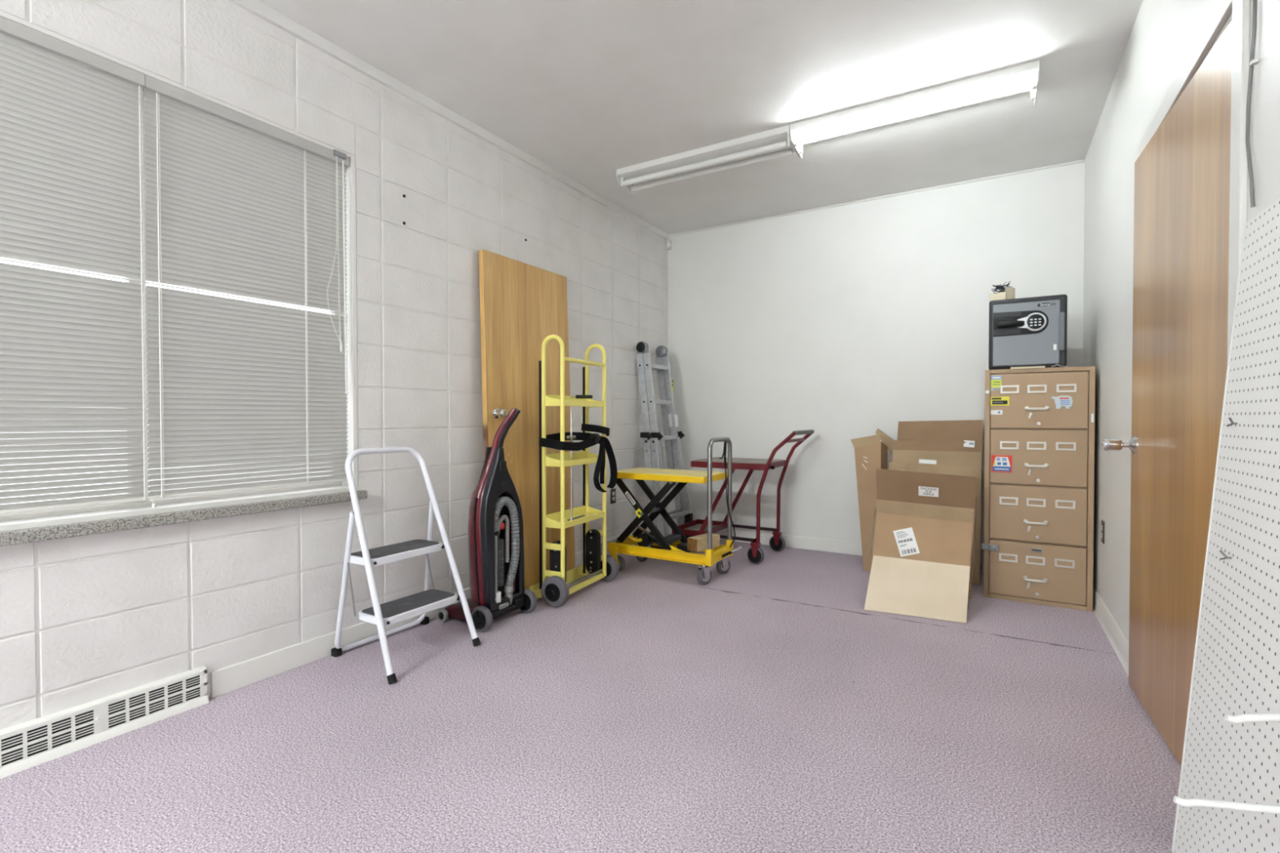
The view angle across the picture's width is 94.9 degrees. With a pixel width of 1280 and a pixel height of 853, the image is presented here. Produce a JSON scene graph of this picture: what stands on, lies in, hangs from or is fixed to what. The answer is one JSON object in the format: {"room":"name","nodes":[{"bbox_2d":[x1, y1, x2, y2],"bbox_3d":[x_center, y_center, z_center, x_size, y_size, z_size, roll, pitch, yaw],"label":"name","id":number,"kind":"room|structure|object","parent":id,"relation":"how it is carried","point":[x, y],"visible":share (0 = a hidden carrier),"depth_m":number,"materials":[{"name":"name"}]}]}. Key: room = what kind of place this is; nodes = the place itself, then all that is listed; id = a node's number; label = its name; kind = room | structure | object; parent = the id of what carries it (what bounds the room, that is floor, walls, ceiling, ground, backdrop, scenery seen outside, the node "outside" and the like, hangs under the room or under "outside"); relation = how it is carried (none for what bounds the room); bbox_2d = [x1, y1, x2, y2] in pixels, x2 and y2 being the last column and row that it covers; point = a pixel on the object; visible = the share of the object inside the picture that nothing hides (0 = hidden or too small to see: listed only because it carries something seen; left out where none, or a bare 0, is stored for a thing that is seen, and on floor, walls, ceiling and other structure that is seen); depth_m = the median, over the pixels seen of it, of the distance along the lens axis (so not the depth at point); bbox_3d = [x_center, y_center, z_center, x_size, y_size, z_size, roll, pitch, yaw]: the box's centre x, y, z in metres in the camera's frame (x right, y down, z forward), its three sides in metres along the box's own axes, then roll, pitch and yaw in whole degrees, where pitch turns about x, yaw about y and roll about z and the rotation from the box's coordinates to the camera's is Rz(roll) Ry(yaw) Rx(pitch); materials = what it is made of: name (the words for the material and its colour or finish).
{"room":"storage room","nodes":[
{"label":"storage room","id":0,"kind":"room"},
{"bbox_2d":[0,0,667,729],"bbox_3d":[-1.704,-0.335,2.281,0.160,2.742,7.379,0,1,31],"label":"wall","id":1,"kind":"structure","parent":0,"point":[84,619],"depth_m":2.79,"materials":[{"name":"white concrete"}]},
{"bbox_2d":[0,666,208,778],"bbox_3d":[-1.875,0.978,1.817,0.040,0.130,0.932,0,1,31],"label":"air vent","id":2,"kind":"object","parent":1,"relation":"in","point":[25,745],"visible":1,"depth_m":1.94,"materials":[{"name":"white metal"}]},
{"bbox_2d":[0,10,358,531],"bbox_3d":[-1.787,-0.469,2.114,0.137,1.565,1.570,0,1,31],"label":"window","id":3,"kind":"structure","parent":1,"relation":"in","point":[73,515],"depth_m":2.25,"materials":[{"name":"white paint"}]},
{"bbox_2d":[0,16,155,515],"bbox_3d":[-1.944,-0.467,1.772,0.048,1.528,0.772,0,1,31],"label":"blind","id":4,"kind":"object","parent":3,"relation":"attached to","point":[70,145],"visible":1,"depth_m":1.92,"materials":[{"name":"grey plastic"}]},
{"bbox_2d":[140,75,349,500],"bbox_3d":[-1.554,-0.493,2.412,0.060,1.503,0.766,0,1,31],"label":"blind","id":5,"kind":"object","parent":3,"relation":"attached to","point":[237,203],"visible":0.96,"depth_m":2.35,"materials":[{"name":"grey plastic"}]},
{"bbox_2d":[0,489,367,546],"bbox_3d":[-1.740,0.331,2.052,0.062,0.039,1.692,0,1,31],"label":"window sill","id":6,"kind":"structure","parent":1,"relation":"attached to","point":[84,528],"depth_m":2.07,"materials":[{"name":"stone"}]},
{"bbox_2d":[210,523,668,697],"bbox_3d":[-0.689,0.963,3.835,0.014,0.098,3.704,0,1,31],"label":"baseboard","id":7,"kind":"structure","parent":1,"relation":"attached to","point":[229,678],"depth_m":2.50,"materials":[{"name":"white paint"}]},
{"bbox_2d":[228,0,670,239],"bbox_3d":[-1.628,-1.679,2.215,0.025,0.052,7.379,0,1,31],"label":"trim","id":8,"kind":"structure","parent":1,"relation":"attached to","point":[256,7],"depth_m":3.00,"materials":[{"name":"white paint"}]},
{"bbox_2d":[478,249,575,589],"bbox_3d":[-0.678,-0.002,3.686,0.154,2.027,0.785,0,1,31],"label":"door","id":9,"kind":"structure","parent":1,"relation":"in","point":[522,304],"depth_m":3.62,"materials":[{"name":"brown wood"}]},
{"bbox_2d":[600,534,620,555],"bbox_3d":[-0.240,0.936,4.555,0.040,0.130,0.530,0,1,31],"label":"air vent","id":10,"kind":"object","parent":1,"relation":"in","point":[611,540],"visible":0.16,"depth_m":4.55,"materials":[{"name":"white metal"}]},
{"bbox_2d":[610,488,615,503],"bbox_3d":[-0.210,0.548,4.630,0.009,0.116,0.072,0,1,31],"label":"wall outlet","id":11,"kind":"object","parent":1,"relation":"attached to","point":[612,491],"visible":0.99,"depth_m":4.62,"materials":[{"name":"brown"}]},
{"bbox_2d":[666,239,671,250],"bbox_3d":[0.262,-1.655,5.355,0.039,0.088,0.044,0,1,31],"label":"sensor","id":12,"kind":"object","parent":1,"relation":"attached to","point":[668,242],"visible":1,"depth_m":5.34,"materials":[{"name":"white plastic"}]},
{"bbox_2d":[0,533,1181,852],"bbox_3d":[-0.292,1.106,1.518,3.666,0.120,7.879,0,1,31],"label":"floor","id":13,"kind":"structure","parent":0,"point":[760,708],"depth_m":1.91,"materials":[{"name":"carpet"}]},
{"bbox_2d":[331,446,480,684],"bbox_3d":[-1.059,0.567,2.706,0.488,0.939,0.556,0,1,31],"label":"step stool","id":14,"kind":"object","parent":13,"relation":"on","point":[399,610],"visible":1,"depth_m":2.63,"materials":[{"name":"white metal"}]},
{"bbox_2d":[437,408,537,631],"bbox_3d":[-0.811,0.462,3.140,0.404,1.121,0.384,0,1,31],"label":"vacuum","id":15,"kind":"object","parent":13,"relation":"on","point":[495,537],"visible":1,"depth_m":3.05,"materials":[{"name":"black"}]},
{"bbox_2d":[497,537,504,586],"bbox_3d":[-0.751,0.717,3.101,0.068,0.243,0.068,0,1,31],"label":"hose","id":16,"kind":"object","parent":15,"relation":"on","point":[500,575],"depth_m":3.08,"materials":[{"name":"grey plastic"}]},
{"bbox_2d":[529,334,618,607],"bbox_3d":[-0.426,0.241,3.615,0.341,1.548,0.646,0,1,27],"label":"hand truck","id":17,"kind":"object","parent":13,"relation":"on","point":[554,590],"visible":0.99,"depth_m":3.52,"materials":[{"name":"yellow metal"}]},
{"bbox_2d":[545,450,598,466],"bbox_3d":[-0.393,0.194,3.598,0.140,0.068,0.472,0,1,27],"label":"shelf","id":18,"kind":"object","parent":17,"relation":"attached to","point":[563,459],"depth_m":3.52,"materials":[{"name":"yellow metal"}]},
{"bbox_2d":[545,394,604,407],"bbox_3d":[-0.393,-0.156,3.593,0.140,0.068,0.472,0,1,27],"label":"shelf","id":19,"kind":"object","parent":17,"relation":"attached to","point":[584,401],"depth_m":3.52,"materials":[{"name":"yellow metal"}]},
{"bbox_2d":[546,505,604,528],"bbox_3d":[-0.393,0.549,3.603,0.140,0.068,0.472,0,1,27],"label":"shelf","id":20,"kind":"object","parent":17,"relation":"attached to","point":[584,513],"depth_m":3.56,"materials":[{"name":"yellow metal"}]},
{"bbox_2d":[635,341,693,549],"bbox_3d":[0.197,0.148,4.952,0.329,1.702,0.540,0,1,31],"label":"ladder","id":21,"kind":"object","parent":13,"relation":"on","point":[651,437],"visible":0.84,"depth_m":4.89,"materials":[{"name":"metal"}]},
{"bbox_2d":[608,436,742,584],"bbox_3d":[0.260,0.538,4.043,0.894,0.940,0.425,0,1,31],"label":"table","id":22,"kind":"object","parent":13,"relation":"on","point":[674,546],"visible":0.91,"depth_m":4.00,"materials":[{"name":"yellow metal"}]},
{"bbox_2d":[687,533,719,551],"bbox_3d":[0.426,0.774,3.933,0.238,0.085,0.085,-1,1,-44],"label":"wood block","id":23,"kind":"object","parent":22,"relation":"on","point":[699,543],"visible":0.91,"depth_m":3.87,"materials":[{"name":"brown wood"}]},
{"bbox_2d":[671,429,813,564],"bbox_3d":[0.793,0.512,4.604,1.004,0.976,0.531,0,1,31],"label":"cart","id":24,"kind":"object","parent":13,"relation":"on","point":[755,554],"visible":0.8,"depth_m":4.52,"materials":[{"name":"red metal"}]},
{"bbox_2d":[671,519,727,536],"bbox_3d":[0.493,0.824,4.788,0.280,0.046,0.475,0,1,31],"label":"tray","id":25,"kind":"object","parent":24,"relation":"on","point":[692,528],"depth_m":4.81,"materials":[{"name":"red metal"}]},
{"bbox_2d":[850,434,887,571],"bbox_3d":[1.622,0.529,4.189,0.252,0.947,0.241,0,1,31],"label":"carton","id":26,"kind":"object","parent":13,"relation":"on","point":[870,453],"visible":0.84,"depth_m":4.15,"materials":[{"name":"cardboard"}]},
{"bbox_2d":[863,468,977,623],"bbox_3d":[1.605,0.633,3.364,0.546,0.768,0.555,0,1,31],"label":"carton","id":27,"kind":"object","parent":13,"relation":"on","point":[922,532],"visible":1,"depth_m":3.31,"materials":[{"name":"cardboard"}]},
{"bbox_2d":[875,419,982,585],"bbox_3d":[1.970,0.480,4.080,0.699,1.050,0.453,0,1,31],"label":"carton","id":28,"kind":"object","parent":13,"relation":"on","point":[947,442],"visible":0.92,"depth_m":4.10,"materials":[{"name":"brown cardboard"}]},
{"bbox_2d":[888,459,973,598],"bbox_3d":[1.757,0.608,3.596,0.492,0.807,0.119,0,1,25],"label":"carton","id":29,"kind":"object","parent":13,"relation":"on","point":[924,466],"visible":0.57,"depth_m":3.62,"materials":[{"name":"cardboard"}]},
{"bbox_2d":[981,365,1095,611],"bbox_3d":[2.440,0.338,3.657,0.531,1.350,0.758,0,1,31],"label":"filing cabinet","id":30,"kind":"object","parent":13,"relation":"on","point":[1037,546],"visible":1,"depth_m":3.35,"materials":[{"name":"beige metal"}]},
{"bbox_2d":[991,397,1001,399],"bbox_3d":[2.094,-0.163,3.453,0.050,0.010,0.003,0,1,31],"label":"print","id":31,"kind":"object","parent":30,"relation":"on","point":[993,398],"depth_m":3.45,"materials":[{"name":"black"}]},
{"bbox_2d":[1010,365,1044,368],"bbox_3d":[2.226,-0.338,3.377,0.165,0.010,0.026,0,1,31],"label":"paper stack","id":32,"kind":"object","parent":30,"relation":"on","point":[1042,366],"visible":1,"depth_m":3.37,"materials":[{"name":"beige paper"}]},
{"bbox_2d":[988,294,1067,369],"bbox_3d":[2.332,-0.542,3.558,0.378,0.412,0.485,0,1,31],"label":"safe","id":33,"kind":"object","parent":30,"relation":"on","point":[1029,331],"visible":0.98,"depth_m":3.38,"materials":[{"name":"grey metal"}]},
{"bbox_2d":[989,286,1014,302],"bbox_3d":[2.169,-0.786,3.521,0.088,0.075,0.098,0,1,-26],"label":"open box","id":34,"kind":"object","parent":33,"relation":"on","point":[1009,294],"visible":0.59,"depth_m":3.48,"materials":[{"name":"beige cardboard"}]},
{"bbox_2d":[991,281,1012,293],"bbox_3d":[2.170,-0.825,3.523,0.093,0.071,0.101,0,1,-26],"label":"pile","id":35,"kind":"object","parent":34,"relation":"in","point":[1001,287],"visible":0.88,"depth_m":3.52,"materials":[{"name":"grey metal"}]},
{"bbox_2d":[1050,364,1064,367],"bbox_3d":[2.351,-0.343,3.308,0.063,0.020,0.014,0,1,31],"label":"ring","id":36,"kind":"object","parent":30,"relation":"on","point":[1055,365],"visible":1,"depth_m":3.31,"materials":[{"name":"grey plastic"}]},
{"bbox_2d":[257,0,1142,234],"bbox_3d":[-0.320,-1.755,1.433,3.386,0.120,7.699,0,1,31],"label":"ceiling","id":37,"kind":"structure","parent":0,"point":[589,90],"depth_m":2.87,"materials":[{"name":"paint"}]},
{"bbox_2d":[616,124,800,196],"bbox_3d":[0.407,-1.676,3.761,1.178,0.108,0.237,0,1,31],"label":"fluorescent fixture","id":38,"kind":"object","parent":37,"relation":"attached to","point":[773,144],"visible":0.85,"depth_m":3.69,"materials":[{"name":"white metal"}]},
{"bbox_2d":[621,177,625,187],"bbox_3d":[-0.114,-1.665,4.004,0.018,0.065,0.028,0,1,31],"label":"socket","id":39,"kind":"object","parent":38,"relation":"attached to","point":[623,179],"depth_m":3.99,"materials":[{"name":"white plastic"}]},
{"bbox_2d":[629,184,633,192],"bbox_3d":[-0.059,-1.667,4.097,0.018,0.065,0.028,0,1,31],"label":"socket","id":40,"kind":"object","parent":38,"relation":"attached to","point":[631,187],"depth_m":4.08,"materials":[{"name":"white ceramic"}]},
{"bbox_2d":[786,136,791,147],"bbox_3d":[0.868,-1.657,3.418,0.018,0.065,0.028,0,1,31],"label":"socket","id":41,"kind":"object","parent":38,"relation":"attached to","point":[788,143],"depth_m":3.41,"materials":[{"name":"white plastic"}]},
{"bbox_2d":[789,59,1039,159],"bbox_3d":[1.423,-1.667,3.155,1.182,0.108,0.237,0,1,31],"label":"fluorescent fixture","id":42,"kind":"object","parent":37,"relation":"attached to","point":[1023,78],"visible":1,"depth_m":3.05,"materials":[{"name":"white metal"}]},
{"bbox_2d":[793,133,797,146],"bbox_3d":[0.900,-1.657,3.399,0.018,0.065,0.028,0,1,31],"label":"socket","id":43,"kind":"object","parent":42,"relation":"attached to","point":[795,135],"depth_m":3.39,"materials":[{"name":"white plastic"}]},
{"bbox_2d":[798,143,803,153],"bbox_3d":[0.955,-1.659,3.492,0.018,0.065,0.028,0,1,31],"label":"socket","id":44,"kind":"object","parent":42,"relation":"attached to","point":[800,146],"depth_m":3.48,"materials":[{"name":"white plastic"}]},
{"bbox_2d":[1030,86,1035,100],"bbox_3d":[1.941,-1.651,2.903,0.018,0.065,0.028,0,1,31],"label":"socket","id":45,"kind":"object","parent":42,"relation":"attached to","point":[1033,91],"depth_m":2.89,"materials":[{"name":"white plastic"}]},
{"bbox_2d":[1031,74,1036,89],"bbox_3d":[1.885,-1.649,2.811,0.018,0.065,0.028,0,1,31],"label":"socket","id":46,"kind":"object","parent":42,"relation":"attached to","point":[1033,76],"depth_m":2.80,"materials":[{"name":"white plastic"}]},
{"bbox_2d":[667,161,1084,555],"bbox_3d":[1.613,-0.373,4.691,3.386,2.742,0.160,0,1,31],"label":"wall","id":47,"kind":"structure","parent":0,"point":[844,323],"depth_m":4.61,"materials":[{"name":"paint"}]},
{"bbox_2d":[668,524,983,569],"bbox_3d":[1.571,0.949,4.637,3.066,0.100,0.011,0,1,31],"label":"baseboard","id":48,"kind":"structure","parent":47,"relation":"attached to","point":[791,541],"depth_m":4.75,"materials":[{"name":"white paint"}]},
{"bbox_2d":[669,159,1084,236],"bbox_3d":[1.569,-1.735,4.597,3.066,0.016,0.012,0,1,31],"label":"trim","id":49,"kind":"structure","parent":47,"relation":"attached to","point":[1082,160],"depth_m":4.39,"materials":[{"name":"white paint"}]},
{"bbox_2d":[1082,0,1279,642],"bbox_3d":[1.088,-0.312,0.615,0.210,2.742,7.379,0,1,31],"label":"wall","id":50,"kind":"structure","parent":0,"point":[1163,33],"depth_m":2.65,"materials":[{"name":"paint"}]},
{"bbox_2d":[1100,520,1104,543],"bbox_3d":[2.432,0.553,3.093,0.009,0.116,0.072,0,1,31],"label":"wall outlet","id":51,"kind":"object","parent":50,"relation":"attached to","point":[1102,534],"visible":1,"depth_m":3.08,"materials":[{"name":"brown"}]},
{"bbox_2d":[1093,585,1128,675],"bbox_3d":[2.428,0.968,3.101,0.018,0.107,1.748,0,1,31],"label":"baseboard","id":52,"kind":"structure","parent":50,"relation":"attached to","point":[1117,638],"depth_m":2.80,"materials":[{"name":"white paint"}]},
{"bbox_2d":[1101,20,1231,766],"bbox_3d":[1.675,-0.001,1.898,0.148,2.056,1.001,0,1,29],"label":"door","id":53,"kind":"structure","parent":50,"relation":"in","point":[1182,175],"depth_m":1.83,"materials":[{"name":"orange wood"}]},
{"bbox_2d":[1137,0,1250,365],"bbox_3d":[1.781,-0.038,1.842,0.174,2.157,1.164,0,1,31],"label":"trim","id":54,"kind":"structure","parent":50,"relation":"attached to","point":[1240,15],"depth_m":1.42,"materials":[{"name":"white paint"}]},
{"bbox_2d":[1171,198,1279,852],"bbox_3d":[1.048,0.296,0.880,0.122,1.518,1.224,0,1,31],"label":"pegboard","id":55,"kind":"object","parent":50,"relation":"attached to","point":[1236,670],"visible":1,"depth_m":1.22,"materials":[{"name":"white wood"}]},
{"bbox_2d":[1219,550,1231,559],"bbox_3d":[1.272,0.281,1.276,0.010,0.022,0.024,0,1,-22],"label":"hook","id":56,"kind":"object","parent":55,"relation":"attached to","point":[1226,557],"visible":1,"depth_m":1.28,"materials":[{"name":"silver metal"}]},
{"bbox_2d":[1173,795,1279,813],"bbox_3d":[0.909,0.549,0.863,0.190,0.073,0.024,0,1,31],"label":"hook","id":57,"kind":"object","parent":55,"relation":"attached to","point":[1191,802],"visible":1,"depth_m":0.88,"materials":[{"name":"white metal"}]},
{"bbox_2d":[1226,417,1237,426],"bbox_3d":[1.320,-0.009,1.309,0.020,0.022,0.025,0,1,31],"label":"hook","id":58,"kind":"object","parent":55,"relation":"attached to","point":[1229,418],"visible":1,"depth_m":1.31,"materials":[{"name":"silver metal"}]},
{"bbox_2d":[1224,713,1279,724],"bbox_3d":[0.938,0.407,0.844,0.144,0.072,0.024,0,1,31],"label":"hook","id":59,"kind":"object","parent":55,"relation":"attached to","point":[1241,718],"visible":1,"depth_m":0.86,"materials":[{"name":"white metal"}]},
{"bbox_2d":[1245,0,1258,207],"bbox_3d":[1.391,-1.085,1.332,0.016,1.175,0.028,0,1,31],"label":"cable","id":60,"kind":"object","parent":50,"relation":"attached to","point":[1253,62],"visible":1,"depth_m":1.33,"materials":[{"name":"grey plastic"}]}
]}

